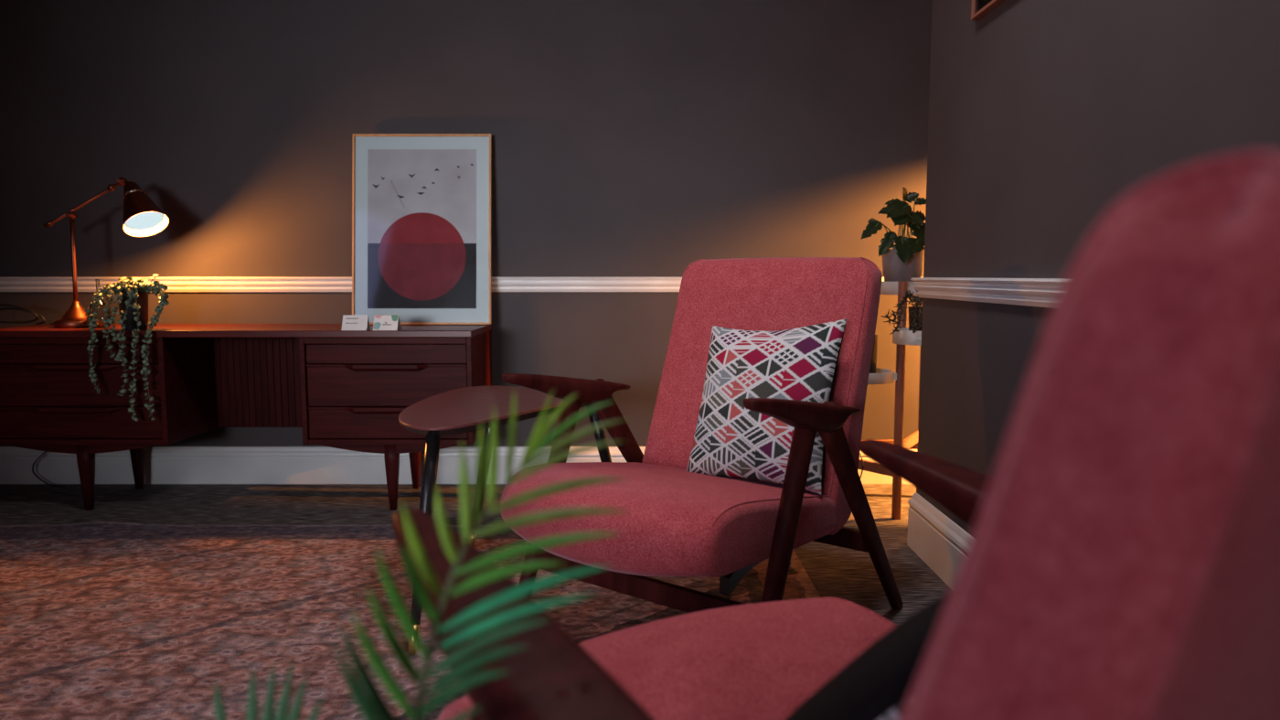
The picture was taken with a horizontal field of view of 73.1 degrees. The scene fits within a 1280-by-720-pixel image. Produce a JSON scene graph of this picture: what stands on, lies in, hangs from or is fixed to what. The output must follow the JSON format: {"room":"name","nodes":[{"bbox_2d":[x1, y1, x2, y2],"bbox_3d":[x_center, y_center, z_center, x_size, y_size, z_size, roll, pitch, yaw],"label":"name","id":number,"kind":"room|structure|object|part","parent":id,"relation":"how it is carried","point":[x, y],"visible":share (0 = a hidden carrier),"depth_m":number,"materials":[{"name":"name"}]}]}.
{"room":"living room","nodes":[
{"label":"living room","id":0,"kind":"room"},
{"bbox_2d":[0,0,932,446],"bbox_3d":[-0.175,-0.888,3.919,5.950,2.900,0.200,0,6,0],"label":"wall","id":1,"kind":"structure","parent":0,"point":[630,137],"depth_m":3.81,"materials":[{"name":"paint"}]},
{"bbox_2d":[0,446,917,483],"bbox_3d":[-0.175,0.481,3.942,5.550,0.170,0.022,0,6,0],"label":"baseboard","id":2,"kind":"structure","parent":1,"relation":"attached to","point":[163,464],"depth_m":3.94,"materials":[{"name":"white paint"}]},
{"bbox_2d":[0,276,923,291],"bbox_3d":[-0.175,-0.338,3.856,5.550,0.068,0.033,0,6,0],"label":"trim","id":3,"kind":"structure","parent":1,"relation":"attached to","point":[7,283],"depth_m":3.85,"materials":[{"name":"white paint"}]},
{"bbox_2d":[0,483,950,624],"bbox_3d":[-0.175,0.949,0.564,5.950,0.100,7.237,0,6,0],"label":"floor","id":4,"kind":"structure","parent":0,"point":[849,574],"depth_m":3.48,"materials":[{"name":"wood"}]},
{"bbox_2d":[32,450,65,487],"bbox_3d":[-2.662,0.419,3.897,0.177,0.300,0.040,1,6,13],"label":"power cord","id":5,"kind":"object","parent":4,"relation":"on","point":[34,473],"visible":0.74,"depth_m":3.90,"materials":[{"name":"plastic"}]},
{"bbox_2d":[0,323,492,510],"bbox_3d":[-1.637,0.226,3.657,1.955,0.733,0.490,0,6,0],"label":"sideboard","id":6,"kind":"object","parent":4,"relation":"on","point":[347,389],"visible":0.94,"depth_m":3.44,"materials":[{"name":"brown wood"}]},
{"bbox_2d":[0,303,45,324],"bbox_3d":[-2.682,-0.194,3.698,0.253,0.092,0.050,0,6,0],"label":"cable","id":7,"kind":"object","parent":6,"relation":"on","point":[16,307],"visible":1,"depth_m":3.69,"materials":[{"name":"plastic"}]},
{"bbox_3d":[-2.241,0.031,3.405,0.681,0.026,0.027,0,6,0],"label":"drawer pull","id":8,"kind":"part","parent":6,"relation":"part of","materials":[{"name":"brown wood"}]},
{"bbox_3d":[-2.241,-0.043,3.612,0.681,0.076,0.402,0,6,0],"label":"drawer","id":9,"kind":"part","parent":6,"relation":"part of","materials":[{"name":"brown wood"}]},
{"bbox_3d":[-2.241,0.201,3.422,0.681,0.026,0.027,0,6,0],"label":"drawer pull","id":10,"kind":"part","parent":6,"relation":"part of","materials":[{"name":"brown wood"}]},
{"bbox_3d":[-2.241,0.081,3.624,0.681,0.167,0.402,0,6,0],"label":"drawer","id":11,"kind":"part","parent":6,"relation":"part of","materials":[{"name":"brown wood"}]},
{"bbox_3d":[-2.241,0.230,3.639,0.681,0.127,0.402,0,6,0],"label":"drawer","id":12,"kind":"part","parent":6,"relation":"part of","materials":[{"name":"brown wood"}]},
{"bbox_3d":[-2.241,0.471,3.500,0.054,0.277,0.049,0,6,0],"label":"leg","id":13,"kind":"part","parent":6,"relation":"part of","materials":[{"name":"brown wood"}]},
{"bbox_2d":[87,278,111,328],"bbox_3d":[-2.228,-0.233,3.554,0.082,0.200,0.082,0,6,0],"label":"glass bottle","id":14,"kind":"object","parent":6,"relation":"on","point":[102,301],"visible":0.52,"depth_m":3.55,"materials":[{"name":"clear glass"}]},
{"bbox_2d":[43,177,169,328],"bbox_3d":[-2.296,-0.449,3.602,0.704,0.621,0.216,2,6,17],"label":"desk lamp","id":15,"kind":"object","parent":6,"relation":"on","point":[143,217],"visible":0.96,"depth_m":3.57,"materials":[{"name":"orange metal"}]},
{"bbox_3d":[-2.307,-0.646,3.580,0.322,0.200,0.020,-1,6,-5],"label":"arm","id":16,"kind":"part","parent":15,"relation":"part of","materials":[{"name":"orange metal"}]},
{"bbox_3d":[-2.041,-0.615,3.537,0.140,0.160,0.137,0,6,0],"label":"bulb","id":17,"kind":"part","parent":15,"relation":"part of","materials":[{"name":"white glass"}]},
{"bbox_3d":[-2.037,-0.604,3.532,0.185,0.198,0.171,0,6,0],"label":"lamp shade","id":18,"kind":"part","parent":15,"relation":"part of","materials":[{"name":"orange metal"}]},
{"bbox_2d":[85,274,169,420],"bbox_3d":[-1.998,-0.054,3.443,0.315,0.572,0.220,0,6,0],"label":"trailing plant","id":19,"kind":"object","parent":6,"relation":"on","point":[133,299],"visible":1,"depth_m":3.37,"materials":[{"name":"green plant"}]},
{"bbox_3d":[-2.035,-0.296,3.453,0.240,0.092,0.146,0,6,0],"label":"leafy crown","id":20,"kind":"part","parent":19,"relation":"part of","materials":[{"name":"green plant"}]},
{"bbox_3d":[-2.030,-0.198,3.462,0.112,0.150,0.112,0,6,0],"label":"pot","id":21,"kind":"part","parent":19,"relation":"part of","materials":[{"name":"ceramic"}]},
{"bbox_3d":[-2.241,0.436,3.851,0.054,0.277,0.049,0,6,0],"label":"leg","id":22,"kind":"part","parent":6,"relation":"part of","materials":[{"name":"brown wood"}]},
{"bbox_3d":[-1.610,0.084,3.834,0.550,0.431,0.025,0,6,0],"label":"reeded panel","id":23,"kind":"part","parent":6,"relation":"part of","materials":[{"name":"brown wood"}]},
{"bbox_2d":[341,315,370,330],"bbox_3d":[-1.128,-0.149,3.427,0.098,0.058,0.052,0,6,-2],"label":"tent card","id":24,"kind":"object","parent":6,"relation":"on","point":[349,322],"visible":1,"depth_m":3.41,"materials":[{"name":"white paper"}]},
{"bbox_3d":[-1.003,0.201,3.422,0.632,0.026,0.027,0,6,0],"label":"drawer pull","id":25,"kind":"part","parent":6,"relation":"part of","materials":[{"name":"brown wood"}]},
{"bbox_3d":[-1.003,0.031,3.405,0.632,0.026,0.027,0,6,0],"label":"drawer pull","id":26,"kind":"part","parent":6,"relation":"part of","materials":[{"name":"brown wood"}]},
{"bbox_3d":[-1.003,-0.043,3.612,0.632,0.076,0.402,0,6,0],"label":"drawer","id":27,"kind":"part","parent":6,"relation":"part of","materials":[{"name":"brown wood"}]},
{"bbox_2d":[373,315,401,330],"bbox_3d":[-1.005,-0.149,3.427,0.098,0.058,0.052,0,6,3],"label":"tent card","id":28,"kind":"object","parent":6,"relation":"on","point":[380,322],"visible":1,"depth_m":3.41,"materials":[{"name":"white paper"}]},
{"bbox_3d":[-1.003,0.081,3.624,0.632,0.167,0.402,0,6,0],"label":"drawer","id":29,"kind":"part","parent":6,"relation":"part of","materials":[{"name":"brown wood"}]},
{"bbox_3d":[-1.003,0.230,3.639,0.632,0.127,0.402,0,6,0],"label":"drawer","id":30,"kind":"part","parent":6,"relation":"part of","materials":[{"name":"brown wood"}]},
{"bbox_3d":[-1.003,0.471,3.500,0.054,0.277,0.049,0,6,0],"label":"leg","id":31,"kind":"part","parent":6,"relation":"part of","materials":[{"name":"brown wood"}]},
{"bbox_3d":[-1.003,0.436,3.851,0.054,0.277,0.049,0,6,0],"label":"leg","id":32,"kind":"part","parent":6,"relation":"part of","materials":[{"name":"brown wood"}]},
{"bbox_2d":[352,133,491,324],"bbox_3d":[-0.950,-0.569,3.763,0.603,0.826,0.108,0,6,0],"label":"framed print","id":33,"kind":"object","parent":6,"relation":"on","point":[421,203],"visible":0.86,"depth_m":3.76,"materials":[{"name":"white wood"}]},
{"bbox_2d":[0,521,820,719],"bbox_3d":[-1.034,0.742,2.060,3.132,0.018,2.455,0,6,0],"label":"rug","id":34,"kind":"object","parent":4,"relation":"on","point":[100,620],"visible":0.58,"depth_m":2.42,"materials":[{"name":"red carpet"}]},
{"bbox_2d":[398,384,611,654],"bbox_3d":[-0.522,0.409,2.686,0.552,0.558,0.991,4,7,34],"label":"side table","id":35,"kind":"object","parent":34,"relation":"on","point":[461,410],"visible":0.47,"depth_m":2.49,"materials":[{"name":"brown wood"}]},
{"bbox_3d":[-0.558,0.426,2.239,0.039,0.477,0.190,1,6,9],"label":"leg","id":36,"kind":"part","parent":35,"relation":"part of","materials":[{"name":"black paint"}]},
{"bbox_3d":[-0.521,0.362,2.890,0.160,0.475,0.039,5,7,41],"label":"leg","id":37,"kind":"part","parent":35,"relation":"part of","materials":[{"name":"black paint"}]},
{"bbox_3d":[-0.109,0.362,2.884,0.160,0.475,0.038,-4,7,-34],"label":"leg","id":38,"kind":"part","parent":35,"relation":"part of","materials":[{"name":"black paint"}]},
{"bbox_2d":[500,256,903,612],"bbox_3d":[0.161,0.229,2.278,0.820,1.003,0.974,4,7,38],"label":"lounge chair","id":39,"kind":"object","parent":34,"relation":"on","point":[682,522],"visible":0.84,"depth_m":2.17,"materials":[{"name":"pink fabric"}]},
{"bbox_3d":[-0.256,0.404,2.349,0.050,0.640,0.285,4,7,38],"label":"leg","id":40,"kind":"part","parent":39,"relation":"part of","materials":[{"name":"brown wood"}]},
{"bbox_3d":[-0.200,0.074,2.392,0.094,0.113,0.472,4,7,38],"label":"armrest","id":41,"kind":"part","parent":39,"relation":"part of","materials":[{"name":"brown wood"}]},
{"bbox_3d":[0.017,0.360,2.690,0.034,0.647,0.531,4,7,38],"label":"leg","id":42,"kind":"part","parent":39,"relation":"part of","materials":[{"name":"brown wood"}]},
{"bbox_3d":[0.069,0.362,2.174,0.636,0.188,0.676,4,7,38],"label":"seat","id":43,"kind":"part","parent":39,"relation":"part of","materials":[{"name":"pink fabric"}]},
{"bbox_3d":[0.331,0.072,2.477,0.636,0.731,0.311,4,7,38],"label":"backrest","id":44,"kind":"part","parent":39,"relation":"part of","materials":[{"name":"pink fabric"}]},
{"bbox_2d":[686,318,847,493],"bbox_3d":[0.329,0.110,2.308,0.409,0.449,0.203,4,7,34],"label":"cushion","id":45,"kind":"object","parent":39,"relation":"on","point":[730,439],"visible":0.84,"depth_m":2.26,"materials":[{"name":"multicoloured fabric"}]},
{"bbox_3d":[0.355,0.471,2.159,0.026,0.082,0.525,4,7,38],"label":"support rail","id":46,"kind":"part","parent":39,"relation":"part of","materials":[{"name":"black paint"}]},
{"bbox_3d":[0.308,0.448,1.904,0.050,0.640,0.285,4,7,38],"label":"leg","id":47,"kind":"part","parent":39,"relation":"part of","materials":[{"name":"brown wood"}]},
{"bbox_3d":[0.369,0.119,1.943,0.094,0.113,0.472,4,7,38],"label":"armrest","id":48,"kind":"part","parent":39,"relation":"part of","materials":[{"name":"brown wood"}]},
{"bbox_3d":[0.581,0.404,2.244,0.034,0.647,0.531,4,7,38],"label":"leg","id":49,"kind":"part","parent":39,"relation":"part of","materials":[{"name":"brown wood"}]},
{"bbox_2d":[214,389,633,719],"bbox_3d":[-0.214,0.461,0.612,0.472,0.862,0.268,-5,8,-43],"label":"potted palm","id":50,"kind":"object","parent":4,"relation":"on","point":[536,443],"visible":1,"depth_m":0.59,"materials":[{"name":"plant"}]},
{"bbox_2d":[392,149,1279,719],"bbox_3d":[0.245,0.369,0.855,0.820,1.003,0.974,-4,7,-34],"label":"lounge chair","id":51,"kind":"object","parent":4,"relation":"on","point":[1121,559],"visible":0.91,"depth_m":0.35,"materials":[{"name":"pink fabric"}]},
{"bbox_3d":[-0.175,0.551,0.853,0.050,0.640,0.285,-4,7,-34],"label":"leg","id":52,"kind":"part","parent":51,"relation":"part of","materials":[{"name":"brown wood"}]},
{"bbox_3d":[-0.125,0.237,0.743,0.094,0.113,0.472,-4,7,-34],"label":"armrest","id":53,"kind":"part","parent":51,"relation":"part of","materials":[{"name":"brown wood"}]},
{"bbox_3d":[0.069,0.577,0.490,0.034,0.647,0.531,-4,7,-34],"label":"leg","id":54,"kind":"part","parent":51,"relation":"part of","materials":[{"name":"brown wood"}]},
{"bbox_3d":[0.162,0.479,0.991,0.636,0.188,0.676,-4,7,-34],"label":"seat","id":55,"kind":"part","parent":51,"relation":"part of","materials":[{"name":"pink fabric"}]},
{"bbox_2d":[785,591,949,719],"bbox_3d":[0.297,0.303,0.779,0.410,0.323,0.303,-4,7,-34],"label":"cushion","id":56,"kind":"object","parent":51,"relation":"on","point":[876,684],"visible":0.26,"depth_m":0.63,"materials":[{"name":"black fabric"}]},
{"bbox_3d":[0.478,0.197,1.145,0.094,0.113,0.472,-4,7,-34],"label":"armrest","id":57,"kind":"part","parent":51,"relation":"part of","materials":[{"name":"brown wood"}]},
{"bbox_3d":[0.397,0.256,0.617,0.636,0.731,0.311,-4,7,-34],"label":"backrest","id":58,"kind":"part","parent":51,"relation":"part of","materials":[{"name":"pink fabric"}]},
{"bbox_2d":[859,452,863,477],"bbox_3d":[0.836,0.479,3.513,0.084,0.248,0.136,-2,6,-18],"label":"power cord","id":59,"kind":"object","parent":4,"relation":"on","point":[859,453],"visible":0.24,"depth_m":3.46,"materials":[{"name":"plastic"}]},
{"bbox_2d":[858,280,922,519],"bbox_3d":[0.994,0.154,3.404,0.476,0.925,0.570,0,6,0],"label":"plant stand","id":60,"kind":"object","parent":4,"relation":"on","point":[902,337],"visible":0.38,"depth_m":3.33,"materials":[{"name":"brown wood"}]},
{"bbox_2d":[869,334,878,373],"bbox_3d":[0.850,-0.011,3.337,0.134,0.170,0.134,0,6,0],"label":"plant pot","id":61,"kind":"object","parent":60,"relation":"on","point":[873,364],"visible":0.12,"depth_m":3.29,"materials":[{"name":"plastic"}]},
{"bbox_2d":[867,367,896,383],"bbox_3d":[0.875,0.061,3.352,0.238,0.042,0.224,0,6,0],"label":"tray","id":62,"kind":"object","parent":60,"relation":"on","point":[882,376],"depth_m":3.26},
{"bbox_2d":[860,187,926,281],"bbox_3d":[1.017,-0.464,3.353,0.214,0.406,0.282,4,7,38],"label":"potted plant","id":63,"kind":"object","parent":60,"relation":"on","point":[903,262],"visible":0.95,"depth_m":3.34,"materials":[{"name":"green plant"}]},
{"bbox_3d":[1.040,-0.352,3.422,0.164,0.170,0.164,0,6,0],"label":"pot","id":64,"kind":"part","parent":63,"relation":"part of","materials":[{"name":"white ceramic"}]},
{"bbox_2d":[880,280,917,295],"bbox_3d":[1.090,-0.288,3.458,0.284,0.052,0.285,0,6,0],"label":"tray","id":65,"kind":"object","parent":60,"relation":"on","point":[887,287],"depth_m":3.36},
{"bbox_3d":[1.003,0.161,3.336,0.035,0.925,0.034,0,6,0],"label":"post","id":66,"kind":"part","parent":60,"relation":"part of","materials":[{"name":"brown wood"}]},
{"bbox_2d":[880,288,922,333],"bbox_3d":[1.002,-0.166,3.138,0.271,0.204,0.126,-5,8,-42],"label":"succulent","id":67,"kind":"object","parent":60,"relation":"on","point":[915,312],"visible":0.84,"depth_m":3.09,"materials":[{"name":"green plant"}]},
{"bbox_3d":[0.945,-0.191,3.120,0.174,0.127,0.051,-4,7,-36],"label":"spiky stem","id":68,"kind":"part","parent":67,"relation":"part of","materials":[{"name":"green plant"}]},
{"bbox_3d":[0.961,-0.177,3.117,0.053,0.162,0.172,5,7,39],"label":"spiky stem","id":69,"kind":"part","parent":67,"relation":"part of","materials":[{"name":"green plant"}]},
{"bbox_3d":[0.990,-0.171,3.108,0.070,0.145,0.124,0,6,0],"label":"spiky stem","id":70,"kind":"part","parent":67,"relation":"part of","materials":[{"name":"green plant"}]},
{"bbox_3d":[1.027,-0.226,3.115,0.049,0.081,0.123,4,7,38],"label":"spiky stem","id":71,"kind":"part","parent":67,"relation":"part of","materials":[{"name":"green plant"}]},
{"bbox_3d":[1.012,-0.175,3.110,0.041,0.110,0.123,2,6,23],"label":"spiky stem","id":72,"kind":"part","parent":67,"relation":"part of","materials":[{"name":"green plant"}]},
{"bbox_2d":[892,327,921,345],"bbox_3d":[1.040,-0.088,3.201,0.202,0.053,0.214,0,6,0],"label":"tray","id":73,"kind":"object","parent":60,"relation":"on","point":[903,336],"depth_m":3.13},
{"bbox_2d":[907,306,922,330],"bbox_3d":[1.055,-0.133,3.190,0.126,0.128,0.126,0,6,0],"label":"pot","id":74,"kind":"object","parent":60,"relation":"on","point":[911,308],"depth_m":3.16,"materials":[{"name":"ceramic"}]},
{"bbox_3d":[1.205,0.128,3.670,0.035,0.925,0.034,0,6,0],"label":"post","id":75,"kind":"part","parent":60,"relation":"part of","materials":[{"name":"brown wood"}]},
{"bbox_2d":[916,0,1279,534],"bbox_3d":[1.783,-0.498,-0.046,1.634,2.900,5.905,0,6,0],"label":"wall","id":76,"kind":"structure","parent":0,"point":[1044,115],"depth_m":2.10,"materials":[{"name":"paint"}]},
{"bbox_2d":[906,491,970,587],"bbox_3d":[1.772,0.848,0.097,1.656,0.194,5.927,0,6,0],"label":"baseboard","id":77,"kind":"structure","parent":76,"relation":"attached to","point":[938,540],"depth_m":2.76,"materials":[{"name":"white paint"}]},
{"bbox_2d":[910,277,1064,307],"bbox_3d":[1.766,0.040,0.023,1.667,0.068,5.938,0,6,0],"label":"trim","id":78,"kind":"structure","parent":76,"relation":"attached to","point":[1031,292],"depth_m":2.31,"materials":[{"name":"white paint"}]},
{"bbox_2d":[970,0,1004,20],"bbox_3d":[0.954,-1.337,2.129,0.022,0.800,0.590,0,6,0],"label":"wall picture","id":79,"kind":"object","parent":76,"relation":"attached to","point":[979,8],"visible":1,"depth_m":2.40,"materials":[{"name":"brown wood"}]},
{"bbox_3d":[0.952,-1.337,2.129,0.001,0.780,0.570,0,6,0],"label":"glass pane","id":80,"kind":"part","parent":79,"relation":"part of","materials":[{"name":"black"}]}
]}

